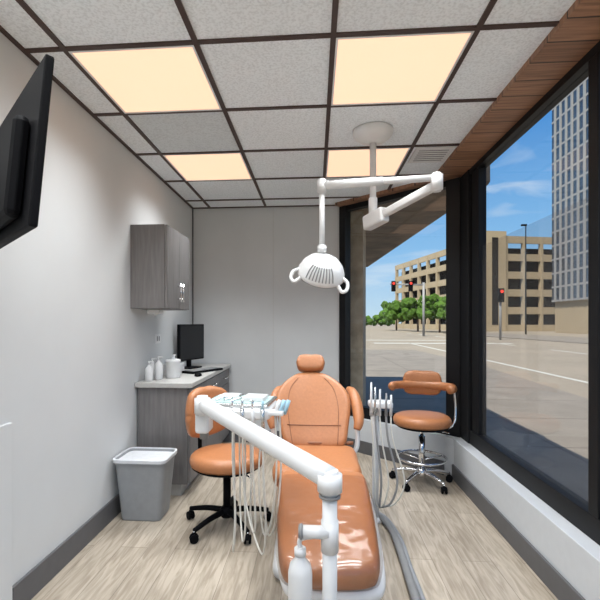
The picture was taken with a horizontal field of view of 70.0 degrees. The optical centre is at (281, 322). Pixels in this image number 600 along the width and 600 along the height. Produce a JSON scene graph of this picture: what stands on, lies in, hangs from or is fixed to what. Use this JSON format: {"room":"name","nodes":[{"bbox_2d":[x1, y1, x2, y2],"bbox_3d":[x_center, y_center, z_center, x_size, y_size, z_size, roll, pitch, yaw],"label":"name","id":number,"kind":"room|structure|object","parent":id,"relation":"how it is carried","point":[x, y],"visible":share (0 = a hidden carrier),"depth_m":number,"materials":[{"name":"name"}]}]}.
{"room":"dental clinic","nodes":[
{"label":"dental clinic","id":0,"kind":"room"},
{"bbox_2d":[0,32,191,585],"bbox_3d":[-1.272,0.020,1.713,0.120,2.740,6.220,0,0,4],"label":"wall","id":1,"kind":"structure","parent":0,"point":[74,351],"depth_m":2.37,"materials":[{"name":"grey paint"}]},
{"bbox_2d":[0,422,11,599],"bbox_3d":[-1.206,0.870,1.690,0.016,0.860,0.385,0,0,4],"label":"trim","id":2,"kind":"structure","parent":1,"relation":"attached to","point":[5,429],"depth_m":1.84,"materials":[{"name":"grey paint"}]},
{"bbox_2d":[0,54,53,248],"bbox_3d":[-0.966,-0.454,1.210,0.396,0.439,0.720,0,0,-43],"label":"television","id":3,"kind":"object","parent":1,"relation":"attached to","point":[23,132],"visible":1,"depth_m":1.09,"materials":[{"name":"black plastic"}]},
{"bbox_2d":[12,493,120,599],"bbox_3d":[-1.083,1.235,3.288,0.015,0.130,2.810,0,0,4],"label":"baseboard","id":4,"kind":"structure","parent":1,"relation":"attached to","point":[30,584],"depth_m":2.26,"materials":[{"name":"grey plastic"}]},
{"bbox_2d":[155,334,160,343],"bbox_3d":[-1.059,0.140,3.652,0.008,0.080,0.120,0,0,4],"label":"wall outlet","id":5,"kind":"object","parent":1,"relation":"attached to","point":[157,336],"visible":1,"depth_m":3.64,"materials":[{"name":"white plastic"}]},
{"bbox_2d":[130,224,188,309],"bbox_3d":[-0.930,-0.405,3.376,0.305,0.610,0.550,0,0,4],"label":"upper cabinet","id":6,"kind":"object","parent":1,"relation":"attached to","point":[159,254],"visible":0.97,"depth_m":3.11,"materials":[{"name":"laminate"}]},
{"bbox_2d":[147,309,163,315],"bbox_3d":[-0.987,-0.072,3.336,0.100,0.054,0.100,0,0,4],"label":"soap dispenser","id":7,"kind":"object","parent":6,"relation":"attached to","point":[155,312],"visible":1,"depth_m":3.29,"materials":[{"name":"white plastic"}]},
{"bbox_2d":[192,206,338,430],"bbox_3d":[-0.176,0.020,4.687,1.610,2.740,0.120,0,0,4],"label":"wall","id":8,"kind":"structure","parent":0,"point":[256,321],"depth_m":4.63,"materials":[{"name":"grey paint"}]},
{"bbox_2d":[192,209,192,323],"bbox_3d":[-0.976,-0.425,4.682,0.012,1.650,0.011,0,0,4],"label":"strip","id":9,"kind":"object","parent":8,"relation":"attached to","point":[192,209],"visible":0.5,"depth_m":4.68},
{"bbox_2d":[223,430,282,441],"bbox_3d":[-0.179,1.235,4.620,1.585,0.130,0.015,0,0,4],"label":"baseboard","id":10,"kind":"structure","parent":8,"relation":"attached to","point":[228,438],"depth_m":4.64,"materials":[{"name":"grey plastic"}]},
{"bbox_2d":[346,181,445,211],"bbox_3d":[1.087,-1.195,4.099,0.080,0.050,1.287,0,0,-44],"label":"bar","id":11,"kind":"object","parent":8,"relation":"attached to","point":[397,196],"visible":0.57,"depth_m":4.15,"materials":[{"name":"black metal"}]},
{"bbox_2d":[335,174,461,206],"bbox_3d":[1.054,-1.235,4.046,0.120,0.030,1.317,0,0,-44],"label":"trim","id":12,"kind":"structure","parent":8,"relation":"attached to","point":[410,186],"depth_m":4.03,"materials":[{"name":"brown wood"}]},
{"bbox_2d":[0,0,575,207],"bbox_3d":[0.106,-1.290,1.571,2.650,0.080,6.150,0,0,4],"label":"ceiling","id":13,"kind":"structure","parent":0,"point":[286,72],"depth_m":2.08,"materials":[{"name":"tile"}]},
{"bbox_2d":[70,53,125,112],"bbox_3d":[-0.953,-1.244,2.255,0.010,0.009,0.566,0,0,4],"label":"rim","id":14,"kind":"object","parent":13,"relation":"attached to","point":[72,54],"visible":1,"depth_m":2.21,"materials":[{"name":"white plastic"}]},
{"bbox_2d":[68,45,193,52],"bbox_3d":[-0.688,-1.244,1.946,0.586,0.009,0.010,0,0,4],"label":"rim","id":15,"kind":"object","parent":13,"relation":"attached to","point":[185,45],"visible":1,"depth_m":1.95,"materials":[{"name":"white plastic"}]},
{"bbox_2d":[73,47,219,111],"bbox_3d":[-0.666,-1.246,2.233,0.566,0.005,0.566,0,0,4],"label":"ceiling light","id":16,"kind":"object","parent":13,"relation":"in","point":[165,79],"visible":1,"depth_m":2.18,"materials":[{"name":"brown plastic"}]},
{"bbox_2d":[125,109,221,113],"bbox_3d":[-0.644,-1.244,2.520,0.586,0.009,0.010,0,0,4],"label":"rim","id":17,"kind":"object","parent":13,"relation":"attached to","point":[198,109],"visible":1,"depth_m":2.52,"materials":[{"name":"white plastic"}]},
{"bbox_2d":[164,156,186,180],"bbox_3d":[-0.859,-1.244,3.471,0.010,0.009,0.566,0,0,4],"label":"rim","id":18,"kind":"object","parent":13,"relation":"attached to","point":[164,156],"visible":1,"depth_m":3.43,"materials":[{"name":"white plastic"}]},
{"bbox_2d":[128,112,238,152],"bbox_3d":[-0.619,-1.248,2.841,0.580,0.002,0.580,0,0,4],"label":"tile","id":19,"kind":"object","parent":13,"relation":"attached to","point":[206,131],"depth_m":2.80,"materials":[{"name":"tile"}]},
{"bbox_2d":[163,153,237,155],"bbox_3d":[-0.594,-1.244,3.162,0.586,0.009,0.010,0,0,4],"label":"rim","id":20,"kind":"object","parent":13,"relation":"attached to","point":[212,153],"visible":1,"depth_m":3.17,"materials":[{"name":"white plastic"}]},
{"bbox_2d":[192,47,220,108],"bbox_3d":[-0.379,-1.244,2.211,0.010,0.009,0.566,0,0,4],"label":"rim","id":21,"kind":"object","parent":13,"relation":"attached to","point":[196,54],"visible":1,"depth_m":2.16,"materials":[{"name":"white plastic"}]},
{"bbox_2d":[166,153,250,179],"bbox_3d":[-0.572,-1.246,3.449,0.566,0.005,0.566,0,0,4],"label":"ceiling light","id":22,"kind":"object","parent":13,"relation":"in","point":[208,166],"visible":1,"depth_m":3.42,"materials":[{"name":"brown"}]},
{"bbox_2d":[187,179,251,180],"bbox_3d":[-0.550,-1.244,3.736,0.586,0.009,0.010,0,0,4],"label":"rim","id":23,"kind":"object","parent":13,"relation":"attached to","point":[219,179],"visible":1,"depth_m":3.73,"materials":[{"name":"white metal"}]},
{"bbox_2d":[240,153,251,178],"bbox_3d":[-0.285,-1.244,3.427,0.010,0.009,0.566,0,0,4],"label":"rim","id":24,"kind":"object","parent":13,"relation":"attached to","point":[240,153],"visible":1,"depth_m":3.41,"materials":[{"name":"white plastic"}]},
{"bbox_2d":[0,0,558,208],"bbox_3d":[-0.046,-1.245,1.558,2.350,0.010,6.100,0,0,4],"label":"grid","id":25,"kind":"object","parent":13,"relation":"attached to","point":[480,26],"depth_m":2.15,"materials":[{"name":"brown metal"}]},
{"bbox_2d":[326,151,328,176],"bbox_3d":[0.357,-1.244,3.378,0.010,0.009,0.566,0,0,4],"label":"rim","id":26,"kind":"object","parent":13,"relation":"attached to","point":[328,151],"visible":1,"depth_m":3.33,"materials":[{"name":"white metal"}]},
{"bbox_2d":[331,40,337,104],"bbox_3d":[0.264,-1.244,2.161,0.010,0.009,0.566,0,0,4],"label":"rim","id":27,"kind":"object","parent":13,"relation":"attached to","point":[336,46],"visible":1,"depth_m":2.11,"materials":[{"name":"white metal"}]},
{"bbox_2d":[326,175,394,177],"bbox_3d":[0.666,-1.244,3.643,0.586,0.009,0.010,0,0,4],"label":"rim","id":28,"kind":"object","parent":13,"relation":"attached to","point":[376,175],"visible":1,"depth_m":3.64,"materials":[{"name":"white metal"}]},
{"bbox_2d":[289,122,442,293],"bbox_3d":[0.475,-0.702,2.618,0.836,1.088,0.623,0,0,4],"label":"light","id":29,"kind":"object","parent":13,"relation":"hanging from","point":[320,269],"visible":1,"depth_m":2.41,"materials":[{"name":"white plastic"}]},
{"bbox_2d":[327,148,407,176],"bbox_3d":[0.644,-1.246,3.356,0.566,0.005,0.566,0,0,4],"label":"ceiling light","id":30,"kind":"object","parent":13,"relation":"in","point":[340,162],"visible":1,"depth_m":3.33,"materials":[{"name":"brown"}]},
{"bbox_2d":[328,147,410,150],"bbox_3d":[0.622,-1.244,3.068,0.586,0.009,0.010,0,0,4],"label":"rim","id":31,"kind":"object","parent":13,"relation":"attached to","point":[407,147],"visible":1,"depth_m":3.07,"materials":[{"name":"white metal"}]},
{"bbox_2d":[331,100,435,105],"bbox_3d":[0.573,-1.244,2.426,0.586,0.009,0.010,0,0,4],"label":"rim","id":32,"kind":"object","parent":13,"relation":"attached to","point":[429,100],"visible":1,"depth_m":2.43,"materials":[{"name":"white plastic"}]},
{"bbox_2d":[333,33,469,103],"bbox_3d":[0.551,-1.246,2.139,0.566,0.005,0.566,0,0,4],"label":"ceiling light","id":33,"kind":"object","parent":13,"relation":"in","point":[404,68],"visible":1,"depth_m":2.09,"materials":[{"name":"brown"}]},
{"bbox_2d":[394,148,409,174],"bbox_3d":[0.931,-1.244,3.333,0.010,0.009,0.566,0,0,4],"label":"rim","id":34,"kind":"object","parent":13,"relation":"attached to","point":[408,148],"visible":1,"depth_m":3.29,"materials":[{"name":"white plastic"}]},
{"bbox_2d":[336,31,473,39],"bbox_3d":[0.529,-1.244,1.852,0.586,0.009,0.010,0,0,4],"label":"rim","id":35,"kind":"object","parent":13,"relation":"attached to","point":[461,31],"visible":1,"depth_m":1.85,"materials":[{"name":"white metal"}]},
{"bbox_2d":[408,146,454,162],"bbox_3d":[1.103,-1.242,3.185,0.270,0.016,0.280,0,0,4],"label":"ceiling vent","id":36,"kind":"object","parent":13,"relation":"in","point":[420,154],"depth_m":3.16,"materials":[{"name":"white metal"}]},
{"bbox_2d":[434,33,472,100],"bbox_3d":[0.838,-1.244,2.117,0.010,0.009,0.566,0,0,4],"label":"rim","id":37,"kind":"object","parent":13,"relation":"attached to","point":[471,34],"visible":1,"depth_m":2.06,"materials":[{"name":"white plastic"}]},
{"bbox_2d":[437,0,599,176],"bbox_3d":[1.221,-1.235,1.009,0.260,0.030,5.200,0,0,4],"label":"trim","id":38,"kind":"structure","parent":13,"relation":"attached to","point":[577,32],"depth_m":2.16,"materials":[{"name":"brown wood"}]},
{"bbox_2d":[31,442,557,599],"bbox_3d":[0.024,1.345,1.553,2.490,0.090,6.100,0,0,4],"label":"floor","id":39,"kind":"structure","parent":0,"point":[455,552],"depth_m":2.41,"materials":[{"name":"plastic"}]},
{"bbox_2d":[113,447,176,520],"bbox_3d":[-0.920,1.094,2.899,0.366,0.412,0.296,0,0,4],"label":"trash can","id":40,"kind":"object","parent":39,"relation":"on","point":[144,474],"visible":1,"depth_m":2.79,"materials":[{"name":"grey plastic"}]},
{"bbox_2d":[135,363,230,495],"bbox_3d":[-0.819,0.875,3.911,0.445,0.850,1.494,0,0,4],"label":"base cabinet","id":41,"kind":"object","parent":39,"relation":"on","point":[161,403],"visible":0.62,"depth_m":3.20,"materials":[{"name":"laminate"}]},
{"bbox_2d":[135,363,230,387],"bbox_3d":[-0.824,0.469,3.912,0.434,0.037,1.494,0,0,4],"label":"countertop","id":42,"kind":"structure","parent":41,"relation":"on","point":[185,380],"depth_m":3.30,"materials":[{"name":"white stone"}]},
{"bbox_2d":[145,361,153,380],"bbox_3d":[-1.021,0.374,3.288,0.060,0.152,0.060,0,0,-34],"label":"pump bottle","id":43,"kind":"object","parent":42,"relation":"on","point":[148,370],"visible":1,"depth_m":3.27,"materials":[{"name":"white plastic"}]},
{"bbox_2d":[150,358,156,378],"bbox_3d":[-1.032,0.369,3.409,0.060,0.162,0.060,0,0,43],"label":"pump bottle","id":44,"kind":"object","parent":42,"relation":"on","point":[152,364],"visible":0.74,"depth_m":3.39,"materials":[{"name":"white plastic"}]},
{"bbox_2d":[155,356,162,379],"bbox_3d":[-0.970,0.359,3.364,0.060,0.182,0.060,0,0,-34],"label":"pump bottle","id":45,"kind":"object","parent":42,"relation":"on","point":[158,365],"visible":1,"depth_m":3.34,"materials":[{"name":"white plastic"}]},
{"bbox_2d":[165,354,180,377],"bbox_3d":[-0.886,0.353,3.478,0.120,0.193,0.120,0,0,4],"label":"wipes canister","id":46,"kind":"object","parent":42,"relation":"on","point":[172,365],"visible":1,"depth_m":3.43,"materials":[{"name":"white plastic"}]},
{"bbox_2d":[163,356,183,374],"bbox_3d":[-0.946,0.371,3.744,0.120,0.159,0.220,0,0,4],"label":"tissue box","id":47,"kind":"object","parent":42,"relation":"on","point":[181,363],"visible":0.14,"depth_m":3.74,"materials":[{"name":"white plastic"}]},
{"bbox_2d":[177,324,203,368],"bbox_3d":[-0.904,0.235,4.207,0.150,0.430,0.400,0,0,24],"label":"computer monitor","id":48,"kind":"object","parent":42,"relation":"on","point":[190,337],"visible":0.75,"depth_m":4.17,"materials":[{"name":"black plastic"}]},
{"bbox_2d":[182,367,222,373],"bbox_3d":[-0.722,0.438,3.907,0.140,0.025,0.400,0,0,32],"label":"keyboard","id":49,"kind":"object","parent":42,"relation":"on","point":[206,369],"visible":1,"depth_m":3.85,"materials":[{"name":"black plastic"}]},
{"bbox_2d":[185,386,271,543],"bbox_3d":[-0.351,0.866,2.762,0.591,0.868,0.567,0,0,4],"label":"stool","id":50,"kind":"object","parent":39,"relation":"on","point":[215,460],"visible":0.79,"depth_m":2.71,"materials":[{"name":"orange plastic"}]},
{"bbox_2d":[194,393,341,599],"bbox_3d":[-0.096,0.807,1.662,0.417,0.985,1.039,0,0,-19],"label":"dental delivery unit","id":51,"kind":"object","parent":39,"relation":"on","point":[232,411],"visible":1,"depth_m":1.49,"materials":[{"name":"white plastic"}]},
{"bbox_2d":[210,394,276,407],"bbox_3d":[-0.190,0.366,1.997,0.321,0.018,0.259,0,0,4],"label":"tray","id":52,"kind":"object","parent":51,"relation":"on","point":[224,400],"depth_m":1.93,"materials":[{"name":"metal"}]},
{"bbox_2d":[288,557,311,599],"bbox_3d":[0.056,0.833,1.310,0.074,0.245,0.074,0,0,4],"label":"water bottle","id":53,"kind":"object","parent":51,"relation":"on","point":[300,570],"depth_m":1.28,"materials":[{"name":"white plastic"}]},
{"bbox_2d":[294,538,309,557],"bbox_3d":[0.084,0.681,1.307,0.093,0.068,0.036,0,0,4],"label":"cap","id":54,"kind":"object","parent":51,"relation":"on","point":[299,550],"depth_m":1.30,"materials":[{"name":"white plastic"}]},
{"bbox_2d":[267,354,425,599],"bbox_3d":[0.271,0.766,2.200,0.833,1.065,1.829,0,0,4],"label":"dental chair","id":55,"kind":"object","parent":39,"relation":"on","point":[316,420],"visible":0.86,"depth_m":2.07,"materials":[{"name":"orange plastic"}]},
{"bbox_2d":[368,382,404,523],"bbox_3d":[0.675,0.842,2.783,0.220,0.915,0.148,0,0,4],"label":"stand","id":56,"kind":"object","parent":39,"relation":"on","point":[375,405],"visible":0.96,"depth_m":2.74,"materials":[{"name":"white plastic"}]},
{"bbox_2d":[388,370,456,493],"bbox_3d":[1.133,0.854,3.470,0.520,0.891,0.496,0,0,4],"label":"stool","id":57,"kind":"object","parent":39,"relation":"on","point":[414,381],"visible":0.99,"depth_m":3.44,"materials":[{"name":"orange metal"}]},
{"bbox_2d":[348,416,461,475],"bbox_3d":[1.115,1.180,4.036,0.205,0.420,1.417,0,0,-44],"label":"wall","id":58,"kind":"structure","parent":0,"point":[404,439],"depth_m":3.87,"materials":[{"name":"white paint"}]},
{"bbox_2d":[339,206,350,389],"bbox_3d":[0.666,-0.125,4.532,0.090,2.190,0.080,0,0,-44],"label":"window frame","id":59,"kind":"structure","parent":58,"relation":"on","point":[344,216],"depth_m":4.50,"materials":[{"name":"black metal"}]},
{"bbox_2d":[346,437,443,474],"bbox_3d":[0.985,1.240,4.050,0.015,0.120,1.137,0,0,-44],"label":"baseboard","id":60,"kind":"structure","parent":58,"relation":"attached to","point":[365,447],"depth_m":3.98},
{"bbox_2d":[350,406,445,433],"bbox_3d":[1.087,0.915,4.099,0.080,0.110,1.287,0,0,-44],"label":"bar","id":61,"kind":"object","parent":58,"relation":"on","point":[366,409],"visible":0.21,"depth_m":4.17,"materials":[{"name":"black metal"}]},
{"bbox_2d":[446,177,459,437],"bbox_3d":[1.490,-0.125,3.677,0.100,2.190,0.120,0,0,-44],"label":"window frame","id":62,"kind":"structure","parent":58,"relation":"on","point":[452,185],"depth_m":3.64,"materials":[{"name":"black metal"}]},
{"bbox_2d":[454,439,599,599],"bbox_3d":[1.329,1.180,0.981,0.200,0.420,5.160,0,0,4],"label":"wall","id":63,"kind":"structure","parent":0,"point":[570,551],"depth_m":2.23,"materials":[{"name":"white paint"}]},
{"bbox_2d":[460,170,471,443],"bbox_3d":[1.545,-0.125,3.522,0.100,2.190,0.220,0,0,4],"label":"post","id":64,"kind":"object","parent":63,"relation":"on","point":[465,179],"visible":0.62,"depth_m":3.46,"materials":[{"name":"black metal"}]},
{"bbox_2d":[469,41,599,173],"bbox_3d":[1.351,-1.200,1.009,0.080,0.040,5.220,0,0,4],"label":"bar","id":65,"kind":"object","parent":64,"relation":"attached to","point":[578,73],"visible":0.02,"depth_m":2.37,"materials":[{"name":"black metal"}]},
{"bbox_2d":[452,464,585,599],"bbox_3d":[1.222,1.240,0.989,0.015,0.120,5.160,0,0,4],"label":"baseboard","id":66,"kind":"structure","parent":63,"relation":"attached to","point":[556,583],"depth_m":2.37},
{"bbox_2d":[470,430,599,544],"bbox_3d":[1.351,0.915,1.009,0.080,0.110,5.220,0,0,4],"label":"bar","id":67,"kind":"object","parent":63,"relation":"on","point":[574,508],"visible":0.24,"depth_m":2.34,"materials":[{"name":"black metal"}]},
{"bbox_2d":[472,167,485,434],"bbox_3d":[1.529,-0.160,3.322,0.060,2.040,0.140,0,0,4],"label":"post jamb","id":68,"kind":"object","parent":67,"relation":"on","point":[479,175],"visible":1,"depth_m":3.25,"materials":[{"name":"black metal"}]},
{"bbox_2d":[588,52,599,518],"bbox_3d":[1.420,-0.160,1.897,0.080,2.040,0.070,0,0,4],"label":"mullion","id":69,"kind":"object","parent":67,"relation":"on","point":[594,62],"visible":1,"depth_m":1.89,"materials":[{"name":"black metal"}]},
{"label":"outside","id":70,"kind":"structure","parent":0,"visible":0},
{"bbox_3d":[-2.499,-1.680,4.154,8.380,0.240,10.900,0,0,4],"label":"building roof","id":71,"kind":"structure","parent":70,"visible":0},
{"bbox_2d":[352,165,489,266],"bbox_3d":[1.366,-1.380,6.542,1.320,0.340,5.746,0,0,4],"label":"soffit","id":72,"kind":"structure","parent":71,"relation":"attached to","point":[410,220],"depth_m":5.25,"materials":[{"name":"brown wood"}]},
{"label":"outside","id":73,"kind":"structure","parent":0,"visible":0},
{"bbox_2d":[443,333,587,343],"bbox_3d":[23.163,1.385,20.784,6.987,0.070,65.553,0,0,1],"label":"sidewalk","id":74,"kind":"structure","parent":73,"point":[581,340],"depth_m":37.76,"materials":[{"name":"concrete"}]},
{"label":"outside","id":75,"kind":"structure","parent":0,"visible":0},
{"bbox_2d":[366,323,587,397],"bbox_3d":[61.360,1.510,145.722,600.000,0.180,700.000,0,0,4],"label":"street","id":76,"kind":"structure","parent":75,"point":[542,356],"depth_m":20.74,"materials":[{"name":"grey asphalt"}]},
{"bbox_2d":[366,315,401,325],"bbox_3d":[43.665,-0.659,161.510,67.323,4.988,18.089,0,0,4],"label":"tree","id":77,"kind":"object","parent":76,"relation":"on","point":[375,320],"visible":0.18,"depth_m":156.31,"materials":[{"name":"green plant"}]},
{"bbox_2d":[379,300,404,329],"bbox_3d":[19.585,-1.221,73.792,5.167,5.301,5.529,0,0,4],"label":"street tree","id":78,"kind":"object","parent":76,"relation":"on","point":[391,311],"visible":0.7,"depth_m":72.08,"materials":[{"name":"green plant"}]},
{"bbox_2d":[390,281,424,335],"bbox_3d":[12.651,-1.360,43.076,3.422,5.580,0.400,0,0,4],"label":"traffic signal","id":79,"kind":"object","parent":76,"relation":"on","point":[393,284],"visible":0.98,"depth_m":42.97,"materials":[{"name":"grey metal"}]},
{"bbox_2d":[400,297,427,331],"bbox_3d":[20.397,-1.180,64.726,5.099,5.220,5.104,0,0,4],"label":"street tree","id":80,"kind":"object","parent":76,"relation":"on","point":[410,305],"visible":0.53,"depth_m":63.07,"materials":[{"name":"green plant"}]},
{"bbox_2d":[416,293,445,332],"bbox_3d":[21.569,-1.254,58.611,5.654,5.368,5.411,0,0,4],"label":"street tree","id":81,"kind":"object","parent":76,"relation":"on","point":[431,300],"visible":0.41,"depth_m":57.85,"materials":[{"name":"green plant"}]},
{"bbox_2d":[427,295,445,318],"bbox_3d":[23.094,-1.264,58.507,5.425,5.388,5.285,0,0,4],"label":"street tree","id":82,"kind":"object","parent":76,"relation":"on","point":[443,299],"visible":0.09,"depth_m":57.15,"materials":[{"name":"green plant"}]},
{"bbox_2d":[395,231,554,330],"bbox_3d":[41.445,-6.300,84.014,31.953,15.400,38.603,0,0,4],"label":"parking garage","id":83,"kind":"structure","parent":76,"relation":"on","point":[505,266],"depth_m":67.17,"materials":[{"name":"concrete"}]},
{"bbox_2d":[390,334,587,382],"bbox_3d":[10.009,1.416,25.808,10.000,0.008,63.000,0,0,4],"label":"road marking","id":84,"kind":"object","parent":76,"relation":"on","point":[419,334],"visible":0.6,"depth_m":19.31,"materials":[{"name":"paint"}]},
{"bbox_2d":[498,288,503,339],"bbox_3d":[17.471,-0.635,34.140,0.400,4.130,0.420,0,0,4],"label":"traffic signal","id":85,"kind":"object","parent":76,"relation":"on","point":[500,290],"visible":0.9,"depth_m":34.17,"materials":[{"name":"grey plastic"}]},
{"bbox_2d":[521,224,526,333],"bbox_3d":[27.167,-4.785,48.057,0.600,12.430,0.240,0,0,4],"label":"street lamp","id":86,"kind":"object","parent":76,"relation":"on","point":[525,225],"visible":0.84,"depth_m":47.99,"materials":[{"name":"black metal"}]},
{"bbox_2d":[552,77,587,333],"bbox_3d":[44.228,-14.650,41.028,18.100,32.100,32.600,0,0,4],"label":"office tower","id":87,"kind":"structure","parent":76,"relation":"on","point":[569,116],"depth_m":53.58,"materials":[{"name":"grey glass"}]},
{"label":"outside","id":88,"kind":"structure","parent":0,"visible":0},
{"bbox_2d":[366,350,587,500],"bbox_3d":[1.734,1.410,6.887,8.400,0.020,30.000,0,0,4],"label":"sidewalk","id":89,"kind":"structure","parent":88,"point":[530,404],"depth_m":6.94,"materials":[{"name":"concrete"}]},
{"bbox_2d":[351,211,365,405],"bbox_3d":[0.857,0.095,4.949,0.290,2.610,0.600,0,0,4],"label":"pier","id":90,"kind":"structure","parent":89,"relation":"on","point":[358,234],"depth_m":4.69,"materials":[{"name":"concrete"}]},
{"bbox_2d":[381,356,587,462],"bbox_3d":[3.479,1.399,4.747,3.410,0.002,26.000,0,0,4],"label":"joint","id":91,"kind":"object","parent":89,"relation":"on","point":[381,356],"visible":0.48,"depth_m":6.21,"materials":[{"name":"concrete"}]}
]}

